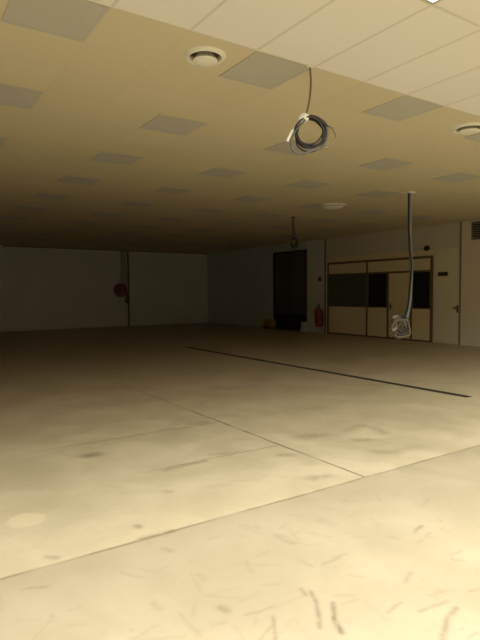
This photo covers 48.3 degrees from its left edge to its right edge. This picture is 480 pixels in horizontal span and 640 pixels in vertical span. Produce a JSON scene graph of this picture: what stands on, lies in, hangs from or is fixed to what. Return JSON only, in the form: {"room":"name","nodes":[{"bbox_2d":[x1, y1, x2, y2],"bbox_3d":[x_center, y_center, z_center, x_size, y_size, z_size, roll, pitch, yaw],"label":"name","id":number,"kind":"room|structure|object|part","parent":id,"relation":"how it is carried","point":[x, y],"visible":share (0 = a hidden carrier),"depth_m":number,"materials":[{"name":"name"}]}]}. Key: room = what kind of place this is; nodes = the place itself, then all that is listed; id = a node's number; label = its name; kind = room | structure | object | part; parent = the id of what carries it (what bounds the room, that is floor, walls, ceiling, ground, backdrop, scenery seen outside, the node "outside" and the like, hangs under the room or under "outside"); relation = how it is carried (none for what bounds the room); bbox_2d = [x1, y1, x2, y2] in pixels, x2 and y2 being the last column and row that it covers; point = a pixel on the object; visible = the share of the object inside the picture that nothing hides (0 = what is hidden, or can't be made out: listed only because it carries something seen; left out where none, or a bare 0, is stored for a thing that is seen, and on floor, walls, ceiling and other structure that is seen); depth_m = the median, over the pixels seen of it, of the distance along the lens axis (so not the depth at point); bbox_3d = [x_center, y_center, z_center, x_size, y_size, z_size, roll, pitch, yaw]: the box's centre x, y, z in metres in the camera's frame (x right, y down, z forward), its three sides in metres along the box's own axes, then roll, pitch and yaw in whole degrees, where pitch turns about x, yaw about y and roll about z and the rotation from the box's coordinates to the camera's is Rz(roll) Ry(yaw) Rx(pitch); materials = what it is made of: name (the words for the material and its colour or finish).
{"room":"empty warehouse","nodes":[
{"label":"empty warehouse","id":0,"kind":"room"},
{"bbox_2d":[2,246,207,330],"bbox_3d":[-11.056,-1.245,20.967,22.780,3.536,0.150,-2,4,-33],"label":"wall","id":1,"kind":"structure","parent":0,"point":[44,288],"depth_m":23.95,"materials":[{"name":"beige paint"}]},
{"bbox_2d":[0,245,4,331],"bbox_3d":[-9.791,-1.260,21.566,0.450,3.486,0.250,-2,4,-33],"label":"trim","id":2,"kind":"structure","parent":1,"relation":"attached to","point":[2,325],"depth_m":21.56,"materials":[{"name":"beige paint"}]},
{"bbox_2d":[4,246,207,253],"bbox_3d":[-11.075,-2.938,20.752,22.630,0.030,0.050,-2,4,-33],"label":"trim","id":3,"kind":"structure","parent":1,"relation":"attached to","point":[4,246],"depth_m":23.89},
{"bbox_2d":[114,284,128,302],"bbox_3d":[-5.422,-1.212,24.468,0.651,0.897,0.241,-2,4,-33],"label":"hose reel","id":4,"kind":"object","parent":1,"relation":"attached to","point":[118,288],"visible":1,"depth_m":24.40,"materials":[{"name":"red metal"}]},
{"bbox_2d":[120,251,126,285],"bbox_3d":[-5.350,-2.328,24.604,0.300,1.736,0.012,-2,4,-33],"label":"trim","id":5,"kind":"structure","parent":1,"relation":"attached to","point":[123,260],"depth_m":24.60,"materials":[{"name":"grey paint"}]},
{"bbox_2d":[127,250,129,325],"bbox_3d":[-5.151,-1.460,24.740,0.100,3.483,0.077,-2,4,-33],"label":"pipe","id":6,"kind":"object","parent":1,"relation":"attached to","point":[128,273],"visible":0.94,"depth_m":24.70,"materials":[{"name":"silver metal"}]},
{"bbox_2d":[0,323,479,639],"bbox_3d":[-2.076,1.187,7.412,22.630,0.001,32.540,-2,4,-33],"label":"floor","id":7,"kind":"structure","parent":0,"point":[153,487],"depth_m":4.32,"materials":[{"name":"concrete"}]},
{"bbox_2d":[263,319,276,328],"bbox_3d":[1.247,0.159,22.516,0.340,0.400,0.540,-2,4,-33],"label":"guard","id":8,"kind":"object","parent":7,"relation":"on","point":[268,323],"visible":1,"depth_m":22.35,"materials":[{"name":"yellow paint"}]},
{"bbox_2d":[300,322,309,331],"bbox_3d":[2.502,0.262,20.627,0.340,0.380,0.240,-2,4,-33],"label":"guard","id":9,"kind":"object","parent":7,"relation":"on","point":[304,325],"visible":0.99,"depth_m":20.54,"materials":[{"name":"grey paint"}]},
{"bbox_2d":[185,347,472,397],"bbox_3d":[0.920,0.998,11.512,0.160,0.100,8.830,-2,4,-33],"label":"floor drain","id":10,"kind":"object","parent":7,"relation":"in","point":[392,383],"visible":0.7,"depth_m":9.91,"materials":[{"name":"black paint"}]},
{"bbox_2d":[327,250,433,342],"bbox_3d":[4.465,-0.797,17.833,0.092,2.765,4.536,-2,4,-33],"label":"wall","id":11,"kind":"structure","parent":7,"relation":"on","point":[364,292],"depth_m":17.69,"materials":[{"name":"beige wood"}]},
{"bbox_3d":[3.252,-0.766,19.706,0.052,2.520,0.072,-2,4,-33],"label":"post","id":12,"kind":"part","parent":11,"relation":"part of","materials":[{"name":"brown wood"}]},
{"bbox_3d":[3.775,-1.814,18.860,0.040,0.345,1.826,-2,4,-33],"label":"panel","id":13,"kind":"part","parent":11,"relation":"part of","materials":[{"name":"beige wood"}]},
{"bbox_3d":[3.772,-1.610,18.869,0.050,0.063,1.826,-2,4,-33],"label":"rail","id":14,"kind":"part","parent":11,"relation":"part of","materials":[{"name":"brown wood"}]},
{"bbox_3d":[3.787,0.006,18.957,0.040,0.950,1.826,-2,4,-33],"label":"panel","id":15,"kind":"part","parent":11,"relation":"part of","materials":[{"name":"beige wood"}]},
{"bbox_3d":[3.784,-1.038,18.905,0.010,1.082,1.786,-2,4,-33],"label":"pane","id":16,"kind":"part","parent":11,"relation":"part of","materials":[{"name":"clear glass"}]},
{"bbox_3d":[4.302,-0.689,18.124,0.052,2.520,0.072,-2,4,-33],"label":"post","id":17,"kind":"part","parent":11,"relation":"part of","materials":[{"name":"brown wood"}]},
{"bbox_3d":[4.561,-0.981,17.735,0.010,1.082,0.796,-2,4,-33],"label":"pane","id":18,"kind":"part","parent":11,"relation":"part of","materials":[{"name":"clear glass"}]},
{"bbox_3d":[4.563,0.063,17.788,0.040,0.950,0.836,-2,4,-33],"label":"panel","id":19,"kind":"part","parent":11,"relation":"part of","materials":[{"name":"beige wood"}]},
{"bbox_3d":[4.494,0.558,17.916,0.050,0.050,4.386,-2,4,-33],"label":"rail","id":20,"kind":"part","parent":11,"relation":"part of","materials":[{"name":"brown metal"}]},
{"bbox_3d":[4.473,-1.971,17.782,0.054,0.075,4.535,-2,4,-33],"label":"rail","id":21,"kind":"part","parent":11,"relation":"part of","materials":[{"name":"brown wood"}]},
{"bbox_3d":[4.478,-2.094,17.779,0.040,0.170,4.535,-2,4,-33],"label":"header panel","id":22,"kind":"part","parent":11,"relation":"part of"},
{"bbox_3d":[4.806,-0.457,17.377,0.052,2.130,0.072,-2,4,-33],"label":"post","id":23,"kind":"part","parent":11,"relation":"part of","materials":[{"name":"brown wood"}]},
{"bbox_3d":[4.805,-1.738,17.308,0.040,0.345,1.756,-2,4,-33],"label":"panel","id":24,"kind":"part","parent":11,"relation":"part of","materials":[{"name":"beige wood"}]},
{"bbox_3d":[4.802,-1.534,17.316,0.050,0.063,1.756,-2,4,-33],"label":"rail","id":25,"kind":"part","parent":11,"relation":"part of","materials":[{"name":"brown wood"}]},
{"bbox_3d":[5.065,-0.457,16.996,0.040,2.057,0.846,-2,4,-33],"label":"door","id":26,"kind":"part","parent":11,"relation":"part of","materials":[{"name":"beige wood"}]},
{"bbox_3d":[5.313,-0.615,16.601,0.052,2.520,0.072,-2,4,-33],"label":"post","id":27,"kind":"part","parent":11,"relation":"part of","materials":[{"name":"brown metal"}]},
{"bbox_3d":[5.525,0.134,16.339,0.040,0.950,0.656,-2,4,-33],"label":"panel","id":28,"kind":"part","parent":11,"relation":"part of","materials":[{"name":"beige wood"}]},
{"bbox_3d":[5.522,-0.911,16.286,0.010,1.082,0.616,-2,4,-33],"label":"pane","id":29,"kind":"part","parent":11,"relation":"part of","materials":[{"name":"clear glass"}]},
{"bbox_3d":[5.512,-1.686,16.242,0.040,0.345,0.656,-2,4,-33],"label":"panel","id":30,"kind":"part","parent":11,"relation":"part of","materials":[{"name":"beige wood"}]},
{"bbox_3d":[5.510,-1.482,16.250,0.050,0.063,0.656,-2,4,-33],"label":"rail","id":31,"kind":"part","parent":11,"relation":"part of","materials":[{"name":"brown wood"}]},
{"bbox_3d":[5.716,-0.585,15.993,0.052,2.520,0.072,-2,4,-33],"label":"post","id":32,"kind":"part","parent":11,"relation":"part of","materials":[{"name":"brown wood"}]},
{"bbox_2d":[0,0,479,252],"bbox_3d":[-2.100,-2.319,7.226,22.630,0.050,32.540,-2,4,-33],"label":"ceiling","id":33,"kind":"structure","parent":0,"point":[131,70],"depth_m":6.10,"materials":[{"name":"beige tile"}]},
{"bbox_2d":[0,136,7,146],"bbox_3d":[-3.272,-2.255,6.698,0.586,0.006,0.586,-2,4,-33],"label":"recessed light","id":34,"kind":"object","parent":33,"relation":"in","point":[2,139],"visible":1,"depth_m":6.71,"materials":[{"name":"white plastic"}]},
{"bbox_2d":[0,83,43,109],"bbox_3d":[-2.278,-2.182,5.200,0.586,0.006,0.586,-2,4,-33],"label":"recessed light","id":35,"kind":"object","parent":33,"relation":"in","point":[10,95],"visible":1,"depth_m":5.23,"materials":[{"name":"white plastic"}]},
{"bbox_2d":[16,206,45,210],"bbox_3d":[-4.756,-2.537,12.187,0.586,0.006,0.586,-2,4,-33],"label":"recessed light","id":36,"kind":"object","parent":33,"relation":"in","point":[31,208],"visible":1,"depth_m":12.18,"materials":[{"name":"grey plastic"}]},
{"bbox_2d":[33,193,70,199],"bbox_3d":[-3.761,-2.464,10.688,0.586,0.006,0.586,-2,4,-33],"label":"recessed light","id":37,"kind":"object","parent":33,"relation":"in","point":[40,195],"visible":1,"depth_m":10.68,"materials":[{"name":"grey plastic"}]},
{"bbox_2d":[1,0,109,41],"bbox_3d":[-1.284,-2.109,3.701,0.586,0.006,0.586,-2,4,-33],"label":"recessed light","id":38,"kind":"object","parent":33,"relation":"in","point":[70,19],"visible":1,"depth_m":3.72,"materials":[{"name":"white plastic"}]},
{"bbox_2d":[54,227,77,230],"bbox_3d":[-5.244,-2.746,16.176,0.586,0.006,0.586,-2,4,-33],"label":"recessed light","id":39,"kind":"object","parent":33,"relation":"in","point":[59,228],"visible":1,"depth_m":16.26,"materials":[{"name":"white plastic"}]},
{"bbox_2d":[55,228,75,229],"bbox_3d":[-5.244,-2.747,16.176,0.544,0.004,0.544,-2,4,-33],"label":"diffuser","id":40,"kind":"object","parent":39,"relation":"attached to","point":[56,228],"depth_m":16.26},
{"bbox_2d":[57,175,100,184],"bbox_3d":[-2.767,-2.391,9.189,0.586,0.006,0.586,-2,4,-33],"label":"recessed light","id":41,"kind":"object","parent":33,"relation":"in","point":[67,179],"visible":1,"depth_m":9.18,"materials":[{"name":"grey plastic"}]},
{"bbox_2d":[93,212,121,216],"bbox_3d":[-3.255,-2.600,13.179,0.586,0.006,0.586,-2,4,-33],"label":"recessed light","id":42,"kind":"object","parent":33,"relation":"in","point":[98,213],"visible":1,"depth_m":13.19,"materials":[{"name":"white plastic"}]},
{"bbox_2d":[95,212,119,215],"bbox_3d":[-3.255,-2.601,13.179,0.544,0.004,0.544,-2,4,-33],"label":"diffuser","id":43,"kind":"object","parent":42,"relation":"attached to","point":[99,213],"depth_m":13.19,"materials":[{"name":"white plastic"}]},
{"bbox_2d":[91,151,142,164],"bbox_3d":[-1.772,-2.318,7.691,0.586,0.006,0.586,-2,4,-33],"label":"recessed light","id":44,"kind":"object","parent":33,"relation":"in","point":[108,157],"visible":1,"depth_m":7.68,"materials":[{"name":"white plastic"}]},
{"bbox_2d":[119,201,153,206],"bbox_3d":[-2.261,-2.527,11.681,0.586,0.006,0.586,-2,4,-33],"label":"recessed light","id":45,"kind":"object","parent":33,"relation":"in","point":[128,203],"visible":1,"depth_m":11.71,"materials":[{"name":"grey plastic"}]},
{"bbox_2d":[139,114,206,135],"bbox_3d":[-0.778,-2.245,6.192,0.586,0.006,0.586,-2,4,-33],"label":"recessed light","id":46,"kind":"object","parent":33,"relation":"in","point":[162,123],"visible":1,"depth_m":6.18,"materials":[{"name":"white plastic"}]},
{"bbox_2d":[153,187,192,194],"bbox_3d":[-1.266,-2.454,10.182,0.586,0.006,0.586,-2,4,-33],"label":"recessed light","id":47,"kind":"object","parent":33,"relation":"in","point":[169,190],"visible":1,"depth_m":10.14,"materials":[{"name":"grey plastic"}]},
{"bbox_2d":[184,46,225,66],"bbox_3d":[-0.283,-2.166,4.362,0.344,0.156,0.344,-2,4,-33],"label":"ceiling vent","id":48,"kind":"object","parent":33,"relation":"in","point":[202,56],"visible":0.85,"depth_m":4.31,"materials":[{"name":"white plastic"}]},
{"bbox_3d":[-0.283,-2.165,4.362,0.207,0.154,0.207,-2,4,-33],"label":"plate","id":49,"kind":"part","parent":48,"relation":"part of","materials":[{"name":"white metal"}]},
{"bbox_2d":[193,208,222,212],"bbox_3d":[-0.760,-2.590,12.673,0.586,0.006,0.586,-2,4,-33],"label":"recessed light","id":50,"kind":"object","parent":33,"relation":"in","point":[206,210],"visible":1,"depth_m":12.66,"materials":[{"name":"grey plastic"}]},
{"bbox_2d":[199,167,246,178],"bbox_3d":[-0.272,-2.381,8.683,0.586,0.006,0.586,-2,4,-33],"label":"recessed light","id":51,"kind":"object","parent":33,"relation":"in","point":[216,172],"visible":1,"depth_m":8.64,"materials":[{"name":"white plastic"}]},
{"bbox_2d":[234,196,270,202],"bbox_3d":[0.234,-2.517,11.175,0.586,0.006,0.586,-2,4,-33],"label":"recessed light","id":52,"kind":"object","parent":33,"relation":"in","point":[253,199],"visible":1,"depth_m":11.18,"materials":[{"name":"grey plastic"}]},
{"bbox_2d":[219,51,311,89],"bbox_3d":[0.217,-2.172,4.694,0.586,0.006,0.586,-2,4,-33],"label":"recessed light","id":53,"kind":"object","parent":33,"relation":"in","point":[263,70],"visible":0.93,"depth_m":4.67,"materials":[{"name":"white plastic"}]},
{"bbox_2d":[286,65,336,154],"bbox_3d":[0.614,-1.793,4.600,0.445,0.758,0.081,0,3,1],"label":"hanging cable","id":54,"kind":"object","parent":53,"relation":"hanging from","point":[304,117],"visible":1,"depth_m":4.59,"materials":[{"name":"black plastic"}]},
{"bbox_3d":[0.582,-1.949,4.593,0.069,0.445,0.017,0,3,0],"label":"cord","id":55,"kind":"part","parent":54,"relation":"part of","materials":[{"name":"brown plastic"}]},
{"bbox_2d":[253,214,284,217],"bbox_3d":[0.740,-2.653,13.666,0.586,0.006,0.586,-2,4,-33],"label":"recessed light","id":56,"kind":"object","parent":33,"relation":"in","point":[262,215],"visible":1,"depth_m":13.58,"materials":[{"name":"white plastic"}]},
{"bbox_2d":[264,139,320,155],"bbox_3d":[0.723,-2.308,7.185,0.586,0.006,0.586,-2,4,-33],"label":"recessed light","id":57,"kind":"object","parent":33,"relation":"in","point":[284,147],"visible":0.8,"depth_m":7.21,"materials":[{"name":"white plastic"}]},
{"bbox_2d":[290,217,297,247],"bbox_3d":[1.403,-2.268,13.922,0.221,0.812,0.120,0,3,5],"label":"hanging cable","id":58,"kind":"object","parent":33,"relation":"hanging from","point":[295,245],"visible":1,"depth_m":13.90,"materials":[{"name":"grey rubber"}]},
{"bbox_3d":[1.407,-2.380,13.918,0.113,0.583,0.059,0,3,0],"label":"cord","id":59,"kind":"part","parent":58,"relation":"part of","materials":[{"name":"black plastic"}]},
{"bbox_2d":[286,180,330,188],"bbox_3d":[1.228,-2.444,9.676,0.586,0.006,0.586,-2,4,-33],"label":"recessed light","id":60,"kind":"object","parent":33,"relation":"in","point":[307,184],"visible":1,"depth_m":9.66,"materials":[{"name":"grey plastic"}]},
{"bbox_2d":[300,203,322,208],"bbox_3d":[1.734,-2.580,12.167,0.586,0.006,0.586,-2,4,-33],"label":"recessed light","id":61,"kind":"object","parent":33,"relation":"in","point":[311,206],"visible":0.76,"depth_m":12.17,"materials":[{"name":"grey plastic"}]},
{"bbox_2d":[308,219,335,222],"bbox_3d":[2.240,-2.716,14.658,0.586,0.006,0.586,-2,4,-33],"label":"recessed light","id":62,"kind":"object","parent":33,"relation":"in","point":[316,220],"visible":1,"depth_m":14.61,"materials":[{"name":"white plastic"}]},
{"bbox_2d":[320,203,346,209],"bbox_3d":[2.085,-2.577,12.008,0.600,0.180,0.600,-2,4,-33],"label":"ceiling vent","id":63,"kind":"object","parent":33,"relation":"in","point":[332,206],"visible":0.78,"depth_m":11.85,"materials":[{"name":"white plastic"}]},
{"bbox_3d":[2.085,-2.576,12.009,0.455,0.178,0.455,-2,4,-33],"label":"plate","id":64,"kind":"part","parent":63,"relation":"part of","materials":[{"name":"white ceramic"}]},
{"bbox_2d":[354,223,382,226],"bbox_3d":[3.740,-2.779,15.651,0.586,0.006,0.586,-2,4,-33],"label":"recessed light","id":65,"kind":"object","parent":33,"relation":"in","point":[365,224],"visible":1,"depth_m":15.57,"materials":[{"name":"white plastic"}]},
{"bbox_2d":[357,223,380,225],"bbox_3d":[3.740,-2.780,15.651,0.544,0.004,0.544,-2,4,-33],"label":"diffuser","id":66,"kind":"object","parent":65,"relation":"attached to","point":[366,224],"depth_m":15.57,"materials":[{"name":"white plastic"}]},
{"bbox_2d":[357,210,386,214],"bbox_3d":[3.235,-2.643,13.160,0.586,0.006,0.586,-2,4,-33],"label":"recessed light","id":67,"kind":"object","parent":33,"relation":"in","point":[369,212],"visible":1,"depth_m":13.16,"materials":[{"name":"white plastic"}]},
{"bbox_2d":[357,190,397,197],"bbox_3d":[2.729,-2.507,10.668,0.586,0.006,0.586,-2,4,-33],"label":"recessed light","id":68,"kind":"object","parent":33,"relation":"in","point":[378,193],"visible":1,"depth_m":10.69,"materials":[{"name":"grey plastic"}]},
{"bbox_2d":[360,191,395,196],"bbox_3d":[2.729,-2.508,10.668,0.544,0.004,0.544,-2,4,-33],"label":"diffuser","id":69,"kind":"object","parent":68,"relation":"attached to","point":[374,193],"depth_m":10.69,"materials":[{"name":"grey plastic"}]},
{"bbox_2d":[359,158,413,170],"bbox_3d":[2.223,-2.371,8.177,0.586,0.006,0.586,-2,4,-33],"label":"recessed light","id":70,"kind":"object","parent":33,"relation":"in","point":[387,163],"visible":1,"depth_m":8.16,"materials":[{"name":"white plastic"}]},
{"bbox_2d":[388,191,415,338],"bbox_3d":[3.203,-1.055,10.545,0.487,2.900,0.264,-1,3,-5],"label":"hose","id":71,"kind":"object","parent":33,"relation":"hanging from","point":[401,319],"visible":1,"depth_m":10.53,"materials":[{"name":"plastic"}]},
{"bbox_3d":[3.304,-2.489,10.480,0.200,0.030,0.200,-2,4,-33],"label":"ceiling plate","id":72,"kind":"part","parent":71,"relation":"part of","materials":[{"name":"white ceramic"}]},
{"bbox_2d":[362,95,442,121],"bbox_3d":[1.717,-2.235,5.686,0.586,0.006,0.586,-2,4,-33],"label":"recessed light","id":73,"kind":"object","parent":33,"relation":"in","point":[405,107],"visible":1,"depth_m":5.66,"materials":[{"name":"white plastic"}]},
{"bbox_2d":[406,215,432,219],"bbox_3d":[4.735,-2.706,14.152,0.586,0.006,0.586,-2,4,-33],"label":"recessed light","id":74,"kind":"object","parent":33,"relation":"in","point":[420,216],"visible":0.93,"depth_m":14.13,"materials":[{"name":"white plastic"}]},
{"bbox_2d":[411,216,431,218],"bbox_3d":[4.735,-2.707,14.152,0.544,0.004,0.544,-2,4,-33],"label":"diffuser","id":75,"kind":"object","parent":74,"relation":"attached to","point":[414,217],"depth_m":14.13,"materials":[{"name":"white plastic"}]},
{"bbox_2d":[423,0,440,4],"bbox_3d":[1.211,-2.099,3.195,0.586,0.006,0.586,-2,4,-33],"label":"recessed light","id":76,"kind":"object","parent":33,"relation":"in","point":[432,2],"visible":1,"depth_m":3.56,"materials":[{"name":"silver metal"}]},
{"bbox_2d":[434,172,479,182],"bbox_3d":[3.723,-2.434,9.170,0.586,0.006,0.586,-2,4,-33],"label":"recessed light","id":77,"kind":"object","parent":33,"relation":"in","point":[462,176],"visible":1,"depth_m":9.14,"materials":[{"name":"grey plastic"}]},
{"bbox_2d":[451,122,479,134],"bbox_3d":[2.717,-2.293,6.347,0.410,0.154,0.410,-2,4,-33],"label":"ceiling vent","id":78,"kind":"object","parent":33,"relation":"in","point":[474,127],"visible":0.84,"depth_m":6.28,"materials":[{"name":"white plastic"}]},
{"bbox_3d":[2.717,-2.292,6.347,0.249,0.152,0.249,-2,4,-33],"label":"plate","id":79,"kind":"part","parent":78,"relation":"part of","materials":[{"name":"white metal"}]},
{"bbox_2d":[463,133,479,141],"bbox_3d":[3.217,-2.298,6.679,0.586,0.006,0.586,-2,4,-33],"label":"recessed light","id":80,"kind":"object","parent":33,"relation":"in","point":[476,137],"visible":1,"depth_m":6.75,"materials":[{"name":"white plastic"}]},
{"bbox_2d":[467,134,479,140],"bbox_3d":[3.217,-2.299,6.679,0.544,0.004,0.544,-2,4,-33],"label":"diffuser","id":81,"kind":"object","parent":80,"relation":"attached to","point":[476,137],"depth_m":6.75,"materials":[{"name":"white plastic"}]},
{"bbox_3d":[-4.250,-2.673,14.678,0.586,0.006,0.586,-2,4,-33],"label":"recessed light","id":82,"kind":"object","parent":33,"relation":"in","visible":0},
{"bbox_2d":[73,221,96,223],"bbox_3d":[-4.250,-2.674,14.678,0.544,0.004,0.544,-2,4,-33],"label":"diffuser","id":83,"kind":"object","parent":82,"relation":"attached to","point":[79,222],"depth_m":14.68,"materials":[{"name":"white plastic"}]},
{"bbox_3d":[-1.755,-2.663,14.172,0.586,0.006,0.586,-2,4,-33],"label":"recessed light","id":84,"kind":"object","parent":33,"relation":"in","visible":0},
{"bbox_2d":[161,218,184,220],"bbox_3d":[-1.755,-2.664,14.172,0.544,0.004,0.544,-2,4,-33],"label":"diffuser","id":85,"kind":"object","parent":84,"relation":"attached to","point":[167,219],"depth_m":14.19,"materials":[{"name":"white plastic"}]},
{"bbox_3d":[-1.249,-2.799,16.663,0.586,0.006,0.586,-2,4,-33],"label":"recessed light","id":86,"kind":"object","parent":33,"relation":"in","visible":0},
{"bbox_2d":[189,229,207,230],"bbox_3d":[-1.249,-2.800,16.663,0.544,0.004,0.544,-2,4,-33],"label":"diffuser","id":87,"kind":"object","parent":86,"relation":"attached to","point":[191,229],"depth_m":16.77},
{"bbox_3d":[-0.255,-2.726,15.164,0.586,0.006,0.586,-2,4,-33],"label":"recessed light","id":88,"kind":"object","parent":33,"relation":"in","visible":0},
{"bbox_2d":[221,222,242,224],"bbox_3d":[-0.255,-2.727,15.164,0.544,0.004,0.544,-2,4,-33],"label":"diffuser","id":89,"kind":"object","parent":88,"relation":"attached to","point":[225,223],"depth_m":15.12,"materials":[{"name":"white plastic"}]},
{"bbox_3d":[2.746,-2.852,17.149,0.586,0.006,0.586,-2,4,-33],"label":"recessed light","id":90,"kind":"object","parent":33,"relation":"in","visible":0},
{"bbox_2d":[317,230,335,231],"bbox_3d":[2.746,-2.853,17.149,0.544,0.004,0.544,-2,4,-33],"label":"diffuser","id":91,"kind":"object","parent":90,"relation":"attached to","point":[318,230],"depth_m":17.04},
{"bbox_2d":[207,219,479,346],"bbox_3d":[7.393,-0.977,13.591,0.180,3.536,32.540,-2,4,-33],"label":"wall","id":92,"kind":"structure","parent":0,"point":[239,282],"depth_m":20.27,"materials":[{"name":"grey paint"}]},
{"bbox_2d":[273,249,306,329],"bbox_3d":[2.040,-1.187,21.650,0.120,3.170,2.150,-2,4,-33],"label":"door","id":93,"kind":"structure","parent":92,"relation":"in","point":[289,267],"depth_m":21.68,"materials":[{"name":"black paint"}]},
{"bbox_3d":[1.762,0.050,22.159,0.008,0.590,0.995,-2,4,-33],"label":"kick plate","id":94,"kind":"part","parent":93,"relation":"part of","materials":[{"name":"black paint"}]},
{"bbox_3d":[1.750,-1.458,22.078,0.012,2.170,0.755,-2,4,-33],"label":"panel","id":95,"kind":"part","parent":93,"relation":"part of","materials":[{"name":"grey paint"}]},
{"bbox_3d":[2.345,0.093,21.281,0.008,0.590,0.995,-2,4,-33],"label":"kick plate","id":96,"kind":"part","parent":93,"relation":"part of","materials":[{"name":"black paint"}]},
{"bbox_3d":[2.333,-1.415,21.199,0.012,2.170,0.755,-2,4,-33],"label":"panel","id":97,"kind":"part","parent":93,"relation":"part of","materials":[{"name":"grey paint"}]},
{"bbox_2d":[314,304,322,326],"bbox_3d":[2.948,-0.179,19.964,0.324,0.845,0.272,0,3,0],"label":"fire extinguisher","id":98,"kind":"object","parent":92,"relation":"attached to","point":[318,322],"visible":1,"depth_m":19.86,"materials":[{"name":"red metal"}]},
{"bbox_2d":[324,239,325,332],"bbox_3d":[3.155,-1.257,19.858,0.012,3.486,0.060,-2,4,-33],"label":"trim","id":99,"kind":"structure","parent":92,"relation":"attached to","point":[325,239],"depth_m":19.86,"materials":[{"name":"brown wood"}]},
{"bbox_2d":[433,248,459,343],"bbox_3d":[5.981,-0.684,15.563,0.078,2.760,0.850,-2,4,-33],"label":"door","id":100,"kind":"structure","parent":92,"relation":"in","point":[446,288],"depth_m":15.57,"materials":[{"name":"beige paint"}]},
{"bbox_2d":[438,272,447,275],"bbox_3d":[5.922,-1.344,15.636,0.020,0.110,0.320,-2,4,-33],"label":"door sign","id":101,"kind":"object","parent":100,"relation":"attached to","point":[439,273],"visible":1,"depth_m":15.62,"materials":[{"name":"black plastic"}]},
{"bbox_2d":[458,222,461,344],"bbox_3d":[6.235,-1.028,15.168,0.006,3.486,0.050,-2,4,-33],"label":"trim","id":102,"kind":"structure","parent":92,"relation":"attached to","point":[460,222],"depth_m":15.17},
{"bbox_2d":[471,221,479,239],"bbox_3d":[6.586,-2.445,14.522,0.033,0.500,0.680,-2,4,-33],"label":"air vent","id":103,"kind":"object","parent":92,"relation":"in","point":[475,226],"visible":1,"depth_m":14.70,"materials":[{"name":"grey metal"}]}
]}

